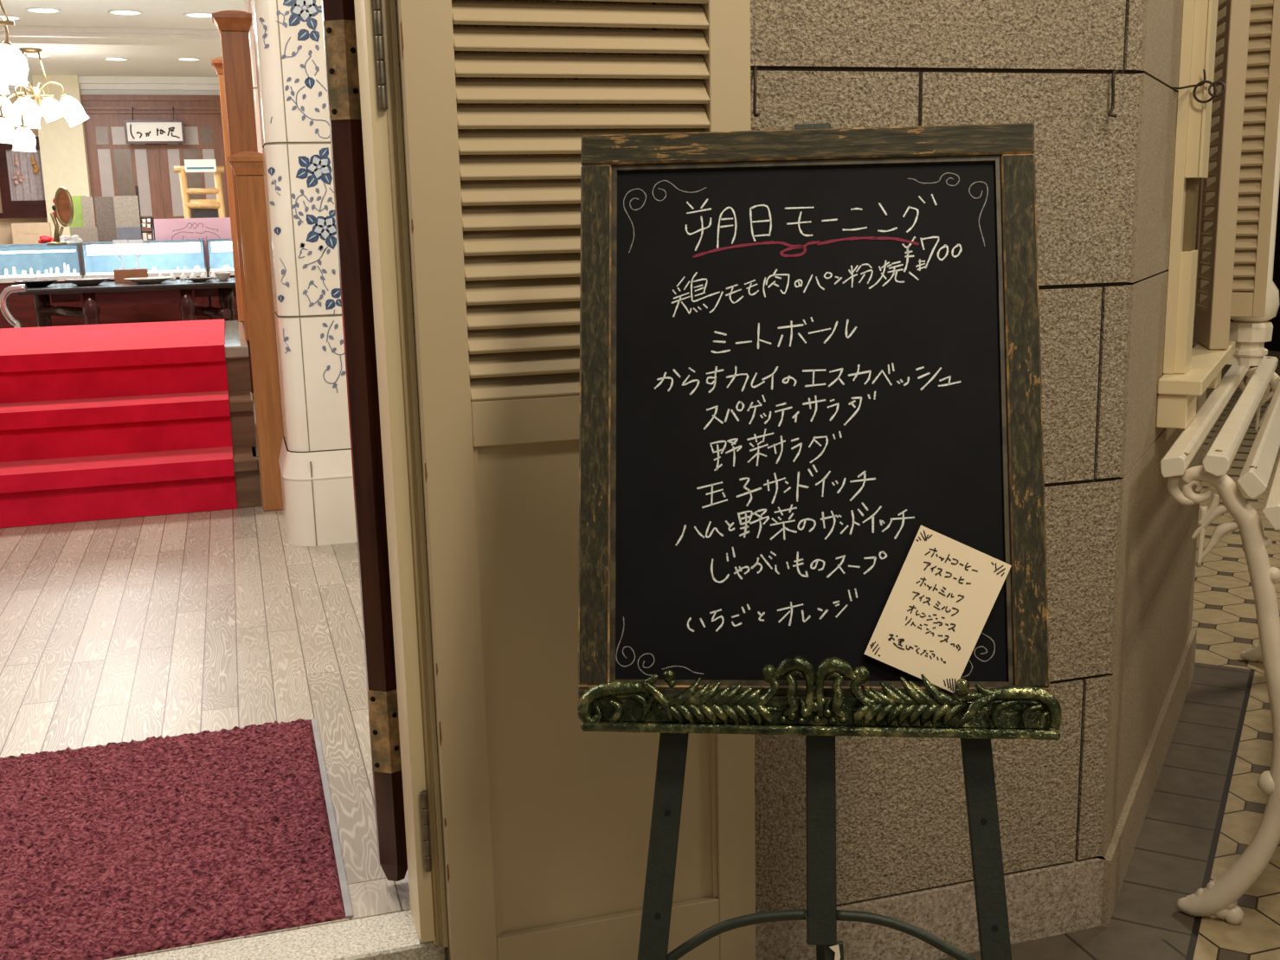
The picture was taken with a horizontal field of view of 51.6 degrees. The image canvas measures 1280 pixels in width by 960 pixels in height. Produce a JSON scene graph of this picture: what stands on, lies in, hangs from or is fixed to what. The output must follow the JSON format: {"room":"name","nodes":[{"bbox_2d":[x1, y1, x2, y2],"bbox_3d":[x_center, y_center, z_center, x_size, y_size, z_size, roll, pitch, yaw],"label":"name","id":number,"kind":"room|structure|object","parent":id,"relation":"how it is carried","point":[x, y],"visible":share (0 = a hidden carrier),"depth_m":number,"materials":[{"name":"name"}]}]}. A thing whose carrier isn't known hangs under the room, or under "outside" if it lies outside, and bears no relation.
{"room":"cafe entrance exterior","nodes":[
{"label":"cafe entrance exterior","id":0,"kind":"room"},
{"bbox_2d":[0,96,47,244],"bbox_3d":[-6.843,-3.118,14.995,5.950,2.750,0.100,-5,12,-17],"label":"wall","id":1,"kind":"structure","parent":0,"point":[5,223],"depth_m":14.91,"materials":[{"name":"beige paint"}]},
{"bbox_2d":[0,136,47,218],"bbox_3d":[-6.820,-3.383,14.822,0.739,0.883,0.139,-5,12,-17],"label":"window","id":2,"kind":"structure","parent":1,"relation":"in","point":[37,209],"depth_m":14.78,"materials":[{"name":"brown wood"}]},
{"bbox_2d":[12,154,25,184],"bbox_3d":[-6.923,-3.453,14.734,0.129,0.332,0.035,-5,12,-17],"label":"bunch","id":3,"kind":"object","parent":2,"relation":"hanging from","point":[16,163],"visible":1,"depth_m":14.73,"materials":[{"name":"pink"}]},
{"bbox_2d":[6,149,45,200],"bbox_3d":[-6.799,-3.411,14.832,0.489,0.553,0.036,-5,12,-17],"label":"lace curtain","id":4,"kind":"object","parent":2,"relation":"hanging from","point":[32,188],"visible":0.56,"depth_m":14.82,"materials":[{"name":"grey wood"}]},
{"bbox_2d":[31,155,38,173],"bbox_3d":[-6.747,-3.518,14.777,0.068,0.190,0.035,-5,12,-17],"label":"bunch","id":5,"kind":"object","parent":2,"relation":"hanging from","point":[36,170],"visible":1,"depth_m":14.77,"materials":[{"name":"orange"}]},
{"bbox_2d":[4,76,219,96],"bbox_3d":[-6.828,-4.339,14.603,5.950,0.203,0.200,-5,12,-17],"label":"trim","id":6,"kind":"structure","parent":1,"relation":"attached to","point":[89,85],"depth_m":14.94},
{"bbox_2d":[38,235,53,243],"bbox_3d":[-4.448,-1.322,10.072,0.240,1.061,0.200,-5,12,-17],"label":"stand","id":7,"kind":"object","parent":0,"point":[44,239],"visible":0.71,"depth_m":9.95,"materials":[{"name":"red fabric"}]},
{"bbox_2d":[32,74,91,237],"bbox_3d":[-6.420,-3.112,14.915,0.461,2.750,0.300,-5,12,-17],"label":"wall","id":8,"kind":"structure","parent":0,"point":[63,151],"depth_m":14.67,"materials":[{"name":"beige paint"}]},
{"bbox_2d":[0,0,244,77],"bbox_3d":[-4.731,-3.084,7.910,5.950,0.320,14.650,-5,12,-17],"label":"ceiling","id":9,"kind":"structure","parent":0,"point":[78,39],"depth_m":10.22,"materials":[{"name":"white paint"}]},
{"bbox_2d":[0,14,22,20],"bbox_3d":[-4.545,-3.305,9.474,0.236,0.010,0.236,-5,12,-17],"label":"recessed light","id":10,"kind":"object","parent":9,"relation":"in","point":[10,17],"visible":0.84,"depth_m":9.48,"materials":[{"name":"white"}]},
{"bbox_2d":[0,0,28,94],"bbox_3d":[-4.076,-2.700,8.115,0.524,0.681,0.655,-5,12,-17],"label":"chandelier","id":11,"kind":"object","parent":9,"relation":"hanging from","point":[14,67],"visible":1,"depth_m":8.28,"materials":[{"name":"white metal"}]},
{"bbox_2d":[25,53,51,57],"bbox_3d":[-5.816,-4.099,12.803,0.236,0.010,0.236,-5,12,-17],"label":"recessed light","id":12,"kind":"object","parent":9,"relation":"in","point":[42,55],"visible":0.93,"depth_m":12.80,"materials":[{"name":"white"}]},
{"bbox_2d":[25,6,61,13],"bbox_3d":[-4.140,-3.258,9.192,0.236,0.010,0.236,-5,12,-17],"label":"recessed light","id":13,"kind":"object","parent":9,"relation":"in","point":[34,9],"visible":1,"depth_m":9.18,"materials":[{"name":"white"}]},
{"bbox_2d":[0,47,89,152],"bbox_3d":[-5.700,-3.519,12.318,0.747,0.960,1.038,2,12,18],"label":"chandelier","id":14,"kind":"object","parent":9,"relation":"hanging from","point":[24,113],"visible":0.92,"depth_m":12.21,"materials":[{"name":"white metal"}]},
{"bbox_2d":[103,57,128,61],"bbox_3d":[-5.220,-4.194,13.208,0.236,0.010,0.236,-5,12,-17],"label":"recessed light","id":15,"kind":"object","parent":9,"relation":"in","point":[116,59],"visible":1,"depth_m":13.20,"materials":[{"name":"white"}]},
{"bbox_2d":[107,9,143,15],"bbox_3d":[-3.637,-3.304,9.367,0.236,0.010,0.236,-5,12,-17],"label":"recessed light","id":16,"kind":"object","parent":9,"relation":"in","point":[120,12],"visible":1,"depth_m":9.36,"materials":[{"name":"white"}]},
{"bbox_2d":[176,57,200,61],"bbox_3d":[-4.545,-4.236,13.341,0.236,0.010,0.236,-5,12,-17],"label":"recessed light","id":17,"kind":"object","parent":9,"relation":"in","point":[189,59],"visible":1,"depth_m":13.33,"materials":[{"name":"white"}]},
{"bbox_2d":[183,12,212,18],"bbox_3d":[-3.169,-3.354,9.561,0.236,0.010,0.236,-5,12,-17],"label":"recessed light","id":18,"kind":"object","parent":9,"relation":"in","point":[196,15],"visible":0.78,"depth_m":9.56,"materials":[{"name":"white"}]},
{"bbox_2d":[80,94,230,240],"bbox_3d":[-5.566,-3.103,15.265,1.944,2.557,0.150,-5,12,-17],"label":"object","id":19,"kind":"structure","parent":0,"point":[116,167],"depth_m":15.13,"materials":[{"name":"brown wood"}]},
{"bbox_2d":[123,107,185,143],"bbox_3d":[-5.488,-4.006,14.977,0.635,0.400,0.132,-5,12,-17],"label":"hanging sign","id":20,"kind":"object","parent":19,"relation":"hanging from","point":[147,131],"visible":1,"depth_m":14.94,"materials":[{"name":"white wood"}]},
{"bbox_2d":[0,392,410,959],"bbox_3d":[-4.668,-0.388,8.448,5.950,0.120,14.658,-5,12,-17],"label":"floor","id":21,"kind":"structure","parent":0,"point":[123,629],"depth_m":3.62,"materials":[{"name":"brown wood"}]},
{"bbox_2d":[0,283,26,328],"bbox_3d":[-3.466,-0.683,7.403,0.145,0.808,0.070,-5,12,-17],"label":"handrail","id":22,"kind":"object","parent":21,"relation":"on","point":[6,292],"visible":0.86,"depth_m":7.32,"materials":[{"name":"silver metal"}]},
{"bbox_2d":[11,222,51,244],"bbox_3d":[-6.743,-2.283,14.839,0.383,1.170,0.355,-5,12,-17],"label":"base cabinet","id":23,"kind":"object","parent":21,"relation":"on","point":[30,233],"visible":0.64,"depth_m":14.58,"materials":[{"name":"beige wood"}]},
{"bbox_2d":[0,242,84,328],"bbox_3d":[-3.994,-1.025,8.663,0.759,1.014,0.620,-5,12,-17],"label":"display case","id":24,"kind":"object","parent":21,"relation":"on","point":[41,257],"visible":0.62,"depth_m":8.49,"materials":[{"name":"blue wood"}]},
{"bbox_2d":[3,269,10,276],"bbox_3d":[-4.042,-1.320,8.452,0.042,0.050,0.044,-5,12,-17],"label":"stand","id":25,"kind":"object","parent":24,"relation":"in","point":[6,274],"visible":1,"depth_m":8.44,"materials":[{"name":"white plastic"}]},
{"bbox_2d":[11,266,18,276],"bbox_3d":[-4.019,-1.337,8.509,0.038,0.060,0.040,-5,12,-17],"label":"stand","id":26,"kind":"object","parent":24,"relation":"in","point":[14,273],"visible":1,"depth_m":8.50,"materials":[{"name":"white plastic"}]},
{"bbox_2d":[19,270,28,276],"bbox_3d":[-3.984,-1.338,8.573,0.057,0.035,0.060,-5,12,-17],"label":"stand","id":27,"kind":"object","parent":24,"relation":"in","point":[23,272],"visible":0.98,"depth_m":8.56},
{"bbox_2d":[28,268,34,276],"bbox_3d":[-3.901,-1.332,8.494,0.038,0.050,0.040,-5,12,-17],"label":"stand","id":28,"kind":"object","parent":24,"relation":"in","point":[31,273],"visible":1,"depth_m":8.49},
{"bbox_2d":[34,270,42,276],"bbox_3d":[-3.882,-1.334,8.553,0.046,0.030,0.048,-5,12,-17],"label":"stand","id":29,"kind":"object","parent":24,"relation":"in","point":[37,272],"visible":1,"depth_m":8.54,"materials":[{"name":"white plastic"}]},
{"bbox_2d":[54,267,61,275],"bbox_3d":[-3.774,-1.353,8.583,0.046,0.050,0.048,-5,12,-17],"label":"stand","id":30,"kind":"object","parent":24,"relation":"in","point":[57,273],"visible":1,"depth_m":8.57,"materials":[{"name":"white plastic"}]},
{"bbox_2d":[45,186,73,244],"bbox_3d":[-3.783,-1.722,8.630,0.199,0.367,0.152,-5,12,-17],"label":"vanity mirror","id":31,"kind":"object","parent":24,"relation":"on","point":[62,208],"visible":0.98,"depth_m":8.61,"materials":[{"name":"brown wood"}]},
{"bbox_2d":[63,263,67,274],"bbox_3d":[-3.749,-1.377,8.639,0.030,0.075,0.032,-5,12,-17],"label":"stand","id":32,"kind":"object","parent":24,"relation":"in","point":[65,272],"visible":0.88,"depth_m":8.63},
{"bbox_2d":[66,264,71,275],"bbox_3d":[-3.690,-1.357,8.555,0.030,0.065,0.032,-5,12,-17],"label":"stand","id":33,"kind":"object","parent":24,"relation":"in","point":[68,273],"visible":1,"depth_m":8.55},
{"bbox_2d":[59,234,83,243],"bbox_3d":[-3.648,-1.543,8.490,0.135,0.053,0.112,-5,12,-17],"label":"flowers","id":34,"kind":"object","parent":24,"relation":"on","point":[67,239],"visible":1,"depth_m":8.45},
{"bbox_2d":[69,195,95,236],"bbox_3d":[-4.286,-1.518,10.297,0.188,1.350,0.038,-5,12,-17],"label":"folding screen","id":35,"kind":"object","parent":21,"relation":"on","point":[83,205],"visible":0.29,"depth_m":10.19,"materials":[{"name":"green fabric"}]},
{"bbox_2d":[70,226,98,242],"bbox_3d":[-4.164,-1.353,10.059,0.186,1.114,0.018,-5,12,-17],"label":"folding screen","id":36,"kind":"object","parent":21,"relation":"on","point":[86,234],"visible":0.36,"depth_m":9.96,"materials":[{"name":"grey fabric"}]},
{"bbox_2d":[94,195,140,241],"bbox_3d":[-4.144,-1.592,10.647,0.324,1.350,0.038,-5,12,-17],"label":"folding screen","id":37,"kind":"object","parent":21,"relation":"on","point":[112,212],"visible":0.36,"depth_m":10.53,"materials":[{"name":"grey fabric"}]},
{"bbox_2d":[16,277,236,327],"bbox_3d":[-2.963,-0.796,8.002,1.301,0.779,0.750,-5,12,-17],"label":"table","id":38,"kind":"object","parent":21,"relation":"on","point":[183,292],"visible":0.49,"depth_m":7.69,"materials":[{"name":"brown wood"}]},
{"bbox_2d":[13,279,58,287],"bbox_3d":[-3.525,-1.147,7.742,0.241,0.036,0.241,-5,12,-17],"label":"shallow dish","id":39,"kind":"object","parent":38,"relation":"on","point":[34,283],"visible":0.96,"depth_m":7.68,"materials":[{"name":"ceramic"}]},
{"bbox_2d":[64,277,109,285],"bbox_3d":[-3.260,-1.169,7.821,0.256,0.036,0.256,-5,12,-17],"label":"shallow dish","id":40,"kind":"object","parent":38,"relation":"on","point":[84,281],"visible":1,"depth_m":7.75,"materials":[{"name":"white ceramic"}]},
{"bbox_2d":[113,268,147,282],"bbox_3d":[-3.127,-1.256,8.144,0.189,0.074,0.120,-5,12,-17],"label":"storage box","id":41,"kind":"object","parent":38,"relation":"on","point":[119,274],"visible":0.86,"depth_m":8.09,"materials":[{"name":"brown wood"}]},
{"bbox_2d":[123,276,173,283],"bbox_3d":[-2.925,-1.189,7.901,0.286,0.030,0.286,-5,12,-17],"label":"shallow dish","id":42,"kind":"object","parent":38,"relation":"on","point":[142,279],"visible":1,"depth_m":7.83,"materials":[{"name":"ceramic"}]},
{"bbox_2d":[169,273,175,280],"bbox_3d":[-2.921,-1.269,8.270,0.041,0.040,0.041,0,11,6],"label":"tag","id":43,"kind":"object","parent":38,"relation":"on","point":[171,274],"visible":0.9,"depth_m":8.26,"materials":[{"name":"white paper"}]},
{"bbox_2d":[180,272,186,279],"bbox_3d":[-2.857,-1.274,8.289,0.041,0.040,0.041,0,11,6],"label":"tag","id":44,"kind":"object","parent":38,"relation":"on","point":[183,276],"visible":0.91,"depth_m":8.28,"materials":[{"name":"white paper"}]},
{"bbox_2d":[189,272,196,277],"bbox_3d":[-2.802,-1.279,8.306,0.041,0.040,0.041,0,11,6],"label":"tag","id":45,"kind":"object","parent":38,"relation":"on","point":[192,275],"visible":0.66,"depth_m":8.29,"materials":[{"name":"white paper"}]},
{"bbox_2d":[185,276,212,281],"bbox_3d":[-2.648,-1.204,7.963,0.163,0.022,0.163,-5,12,-17],"label":"shallow dish","id":46,"kind":"object","parent":38,"relation":"on","point":[195,279],"visible":1,"depth_m":7.92,"materials":[{"name":"white ceramic"}]},
{"bbox_2d":[210,271,217,278],"bbox_3d":[-2.683,-1.289,8.341,0.041,0.040,0.041,0,11,6],"label":"tag","id":47,"kind":"object","parent":38,"relation":"on","point":[213,274],"visible":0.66,"depth_m":8.33,"materials":[{"name":"white paper"}]},
{"bbox_2d":[213,271,231,280],"bbox_3d":[-2.542,-1.241,8.075,0.101,0.045,0.101,-5,12,-17],"label":"serving bowl","id":48,"kind":"object","parent":38,"relation":"on","point":[221,276],"visible":1,"depth_m":8.05,"materials":[{"name":"ceramic"}]},
{"bbox_2d":[115,226,141,241],"bbox_3d":[-3.942,-1.413,10.352,0.175,1.106,0.020,-5,12,-17],"label":"slate board","id":49,"kind":"object","parent":21,"relation":"on","point":[125,234],"visible":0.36,"depth_m":10.24,"materials":[{"name":"grey"}]},
{"bbox_2d":[135,186,155,240],"bbox_3d":[-4.019,-1.681,10.879,0.131,1.429,0.032,-5,12,-17],"label":"rack","id":50,"kind":"object","parent":21,"relation":"on","point":[144,236],"visible":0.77,"depth_m":10.79,"materials":[{"name":"white paper"}]},
{"bbox_2d":[80,238,212,324],"bbox_3d":[-3.264,-1.085,8.880,0.748,1.014,0.620,-5,12,-17],"label":"display case","id":51,"kind":"object","parent":21,"relation":"on","point":[99,259],"visible":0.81,"depth_m":8.62,"materials":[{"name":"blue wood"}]},
{"bbox_2d":[150,266,159,271],"bbox_3d":[-3.225,-1.399,8.800,0.057,0.030,0.060,-5,12,-17],"label":"stand","id":52,"kind":"object","parent":51,"relation":"on","point":[154,268],"visible":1,"depth_m":8.79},
{"bbox_2d":[192,265,203,270],"bbox_3d":[-2.966,-1.420,8.877,0.076,0.030,0.080,-5,12,-17],"label":"stand","id":53,"kind":"object","parent":51,"relation":"on","point":[196,267],"visible":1,"depth_m":8.86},
{"bbox_2d":[36,320,262,525],"bbox_3d":[-3.394,-0.252,5.800,3.256,0.600,2.186,-5,12,-17],"label":"staircase","id":54,"kind":"structure","parent":21,"relation":"on","point":[245,454],"depth_m":5.52,"materials":[{"name":"brown wood"}]},
{"bbox_2d":[0,319,237,527],"bbox_3d":[-3.343,-0.261,5.810,2.960,0.607,2.195,-5,12,-17],"label":"stairs","id":55,"kind":"object","parent":54,"relation":"on","point":[125,420],"visible":1,"depth_m":5.39,"materials":[{"name":"red carpet"}]},
{"bbox_2d":[211,56,244,321],"bbox_3d":[-2.139,-1.531,7.026,0.150,1.368,0.150,-5,12,-17],"label":"newel post","id":56,"kind":"object","parent":54,"relation":"on","point":[217,63],"visible":0.37,"depth_m":6.97,"materials":[{"name":"orange wood"}]},
{"bbox_2d":[212,10,257,340],"bbox_3d":[-1.744,-1.333,5.867,0.176,1.418,0.176,-5,12,-17],"label":"newel post","id":57,"kind":"object","parent":54,"relation":"on","point":[234,27],"visible":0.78,"depth_m":5.74,"materials":[{"name":"orange wood"}]},
{"bbox_2d":[0,717,353,959],"bbox_3d":[-1.424,0.693,2.360,1.712,0.015,0.922,-5,12,-17],"label":"door mat","id":58,"kind":"object","parent":21,"relation":"on","point":[111,850],"visible":1,"depth_m":2.42,"materials":[{"name":"red carpet"}]},
{"bbox_2d":[153,217,231,319],"bbox_3d":[-3.074,-1.246,9.292,0.533,1.158,0.022,-5,12,-17],"label":"sign","id":59,"kind":"object","parent":21,"relation":"on","point":[216,228],"visible":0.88,"depth_m":9.18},
{"bbox_2d":[173,166,225,218],"bbox_3d":[-3.895,-1.998,11.959,0.445,1.621,0.340,-5,12,-17],"label":"stand","id":60,"kind":"object","parent":21,"relation":"on","point":[218,203],"visible":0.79,"depth_m":11.71,"materials":[{"name":"beige wood"}]},
{"bbox_2d":[184,159,216,172],"bbox_3d":[-3.854,-2.755,11.616,0.262,0.108,0.012,-5,12,-17],"label":"notice sign","id":61,"kind":"object","parent":60,"relation":"attached to","point":[190,165],"visible":1,"depth_m":11.61,"materials":[{"name":"white paper"}]},
{"bbox_2d":[189,199,217,201],"bbox_3d":[-3.924,-2.494,11.886,0.277,0.040,0.280,-5,12,-17],"label":"shelf","id":62,"kind":"object","parent":60,"relation":"attached to","point":[196,200],"depth_m":11.76,"materials":[{"name":"brown wood"}]},
{"bbox_2d":[190,208,218,218],"bbox_3d":[-3.911,-1.834,12.060,0.237,1.257,0.200,-5,12,-17],"label":"crate","id":63,"kind":"object","parent":21,"relation":"on","point":[196,213],"visible":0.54,"depth_m":11.85,"materials":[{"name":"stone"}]},
{"bbox_2d":[205,237,253,392],"bbox_3d":[-2.662,-1.135,9.060,0.491,1.014,0.620,-5,12,-17],"label":"display case","id":64,"kind":"object","parent":21,"relation":"on","point":[220,251],"visible":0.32,"depth_m":8.81,"materials":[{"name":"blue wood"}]},
{"bbox_2d":[219,264,233,270],"bbox_3d":[-2.757,-1.417,8.836,0.095,0.030,0.100,-5,12,-17],"label":"stand","id":65,"kind":"object","parent":64,"relation":"on","point":[226,266],"visible":1,"depth_m":8.81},
{"bbox_2d":[226,150,283,511],"bbox_3d":[-1.469,-0.567,5.155,0.160,1.385,0.160,-5,12,-17],"label":"newel post","id":66,"kind":"object","parent":21,"relation":"on","point":[247,165],"visible":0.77,"depth_m":5.10,"materials":[{"name":"orange wood"}]},
{"bbox_2d":[244,0,282,405],"bbox_3d":[-2.084,-1.762,8.096,0.514,2.596,0.514,-5,12,-17],"label":"tiled pillar","id":67,"kind":"structure","parent":21,"relation":"on","point":[247,3],"depth_m":7.73,"materials":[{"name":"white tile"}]},
{"bbox_2d":[250,0,357,546],"bbox_3d":[-1.088,-1.099,4.689,0.514,2.596,0.514,-5,12,-17],"label":"tiled pillar","id":68,"kind":"structure","parent":21,"relation":"on","point":[315,462],"depth_m":4.52,"materials":[{"name":"white tile"}]},
{"bbox_2d":[267,0,341,309],"bbox_3d":[-1.109,-1.087,4.448,0.287,1.027,0.034,-3,11,-7],"label":"tile","id":69,"kind":"object","parent":68,"relation":"on","point":[300,177],"depth_m":4.44,"materials":[{"name":"tile"}]},
{"bbox_2d":[395,0,1144,959],"bbox_3d":[0.224,-0.394,2.138,1.215,2.560,0.200,-5,12,-17],"label":"wall","id":70,"kind":"structure","parent":0,"point":[903,851],"depth_m":2.24,"materials":[{"name":"stone"}]},
{"bbox_2d":[120,909,447,959],"bbox_3d":[-1.585,0.920,1.794,2.646,0.200,0.118,-5,12,-17],"label":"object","id":71,"kind":"structure","parent":70,"relation":"attached to","point":[394,935],"depth_m":2.09,"materials":[{"name":"stone"}]},
{"bbox_2d":[321,0,407,881],"bbox_3d":[-0.491,-0.378,2.293,0.097,2.100,0.630,-5,12,-17],"label":"door","id":72,"kind":"structure","parent":70,"relation":"in","point":[338,18],"depth_m":2.09,"materials":[{"name":"brown wood"}]},
{"bbox_2d":[353,0,448,946],"bbox_3d":[-0.365,-0.333,1.925,0.041,2.150,0.139,-5,12,-17],"label":"door frame jamb","id":73,"kind":"structure","parent":70,"relation":"attached to","point":[382,136],"depth_m":1.94,"materials":[{"name":"beige paint"}]},
{"bbox_2d":[373,0,755,959],"bbox_3d":[-0.090,-0.188,1.946,0.532,2.155,0.045,-5,12,-17],"label":"shutter","id":74,"kind":"object","parent":70,"relation":"attached to","point":[546,820],"visible":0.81,"depth_m":1.93,"materials":[{"name":"beige paint"}]},
{"bbox_2d":[752,65,759,116],"bbox_3d":[0.172,-0.578,1.973,0.010,0.074,0.025,-2,11,-2],"label":"wall hook","id":75,"kind":"object","parent":70,"relation":"attached to","point":[755,67],"visible":1,"depth_m":1.97,"materials":[{"name":"metal"}]},
{"bbox_2d":[1107,69,1118,117],"bbox_3d":[0.767,-0.627,2.149,0.014,0.078,0.036,2,12,16],"label":"wall hook","id":76,"kind":"object","parent":70,"relation":"attached to","point":[1109,113],"visible":1,"depth_m":2.14,"materials":[{"name":"metal"}]},
{"bbox_2d":[936,350,1279,959],"bbox_3d":[1.388,0.489,4.261,13.000,0.060,13.000,-5,12,-17],"label":"floor","id":77,"kind":"structure","parent":0,"point":[1207,804],"depth_m":2.98,"materials":[{"name":"grey tile"}]},
{"bbox_2d":[577,123,1061,959],"bbox_3d":[0.216,0.276,1.694,0.553,1.427,0.692,0,11,5],"label":"easel","id":78,"kind":"object","parent":77,"relation":"on","point":[1011,711],"visible":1,"depth_m":1.54,"materials":[{"name":"green metal"}]},
{"bbox_2d":[577,122,1050,717],"bbox_3d":[0.201,-0.073,1.595,0.550,0.688,0.232,0,11,5],"label":"chalkboard","id":79,"kind":"object","parent":78,"relation":"on","point":[803,352],"visible":0.98,"depth_m":1.60,"materials":[{"name":"black wood"}]},
{"bbox_2d":[863,525,1011,693],"bbox_3d":[0.347,0.150,1.545,0.166,0.186,0.054,1,12,12],"label":"menu card","id":80,"kind":"object","parent":79,"relation":"on","point":[944,593],"visible":1,"depth_m":1.54,"materials":[{"name":"beige paper"}]},
{"bbox_2d":[1160,355,1279,925],"bbox_3d":[1.645,0.260,2.975,0.740,0.892,1.655,5,13,28],"label":"garden bench","id":81,"kind":"object","parent":77,"relation":"on","point":[1219,897],"visible":0.98,"depth_m":2.38,"materials":[{"name":"white paint"}]},
{"bbox_2d":[1093,0,1206,926],"bbox_3d":[1.102,-0.572,2.917,0.212,2.563,1.520,5,13,28],"label":"wall","id":82,"kind":"structure","parent":0,"point":[1154,637],"depth_m":2.55,"materials":[{"name":"stone"}]},
{"bbox_2d":[1163,0,1218,373],"bbox_3d":[1.099,-0.824,2.610,0.051,1.222,0.120,5,13,28],"label":"trim","id":83,"kind":"structure","parent":82,"relation":"attached to","point":[1199,18],"depth_m":2.62,"materials":[{"name":"beige paint"}]},
{"bbox_2d":[1170,69,1225,102],"bbox_3d":[1.053,-0.753,2.531,0.119,0.064,0.055,-5,12,-17],"label":"ring hook","id":84,"kind":"object","parent":83,"relation":"attached to","point":[1212,84],"visible":0.99,"depth_m":2.54,"materials":[{"name":"metal"}]},
{"bbox_2d":[1156,340,1235,429],"bbox_3d":[1.253,-0.224,2.967,0.082,0.100,0.820,5,13,28],"label":"window sill","id":85,"kind":"structure","parent":82,"relation":"attached to","point":[1178,393],"depth_m":2.64,"materials":[{"name":"beige paint"}]},
{"bbox_2d":[1193,0,1251,349],"bbox_3d":[1.364,-0.877,3.093,0.042,1.122,0.228,1,12,13],"label":"window shutter","id":86,"kind":"object","parent":82,"relation":"attached to","point":[1220,189],"visible":0.91,"depth_m":3.05,"materials":[{"name":"beige paint"}]},
{"bbox_2d":[1194,0,1279,316],"bbox_3d":[1.464,-0.933,3.217,0.162,1.065,0.037,5,13,28],"label":"window shutter","id":87,"kind":"object","parent":82,"relation":"attached to","point":[1262,97],"visible":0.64,"depth_m":3.22,"materials":[{"name":"beige paint"}]},
{"bbox_2d":[1225,102,1279,366],"bbox_3d":[1.529,-0.883,3.290,0.151,1.195,0.153,-5,12,-17],"label":"turned post","id":88,"kind":"object","parent":82,"relation":"attached to","point":[1250,334],"visible":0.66,"depth_m":3.33,"materials":[{"name":"white paint"}]},
{"bbox_2d":[1230,180,1279,351],"bbox_3d":[3.970,-1.718,4.644,7.500,4.000,13.000,-5,12,-17],"label":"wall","id":89,"kind":"structure","parent":0,"point":[1274,344],"depth_m":11.65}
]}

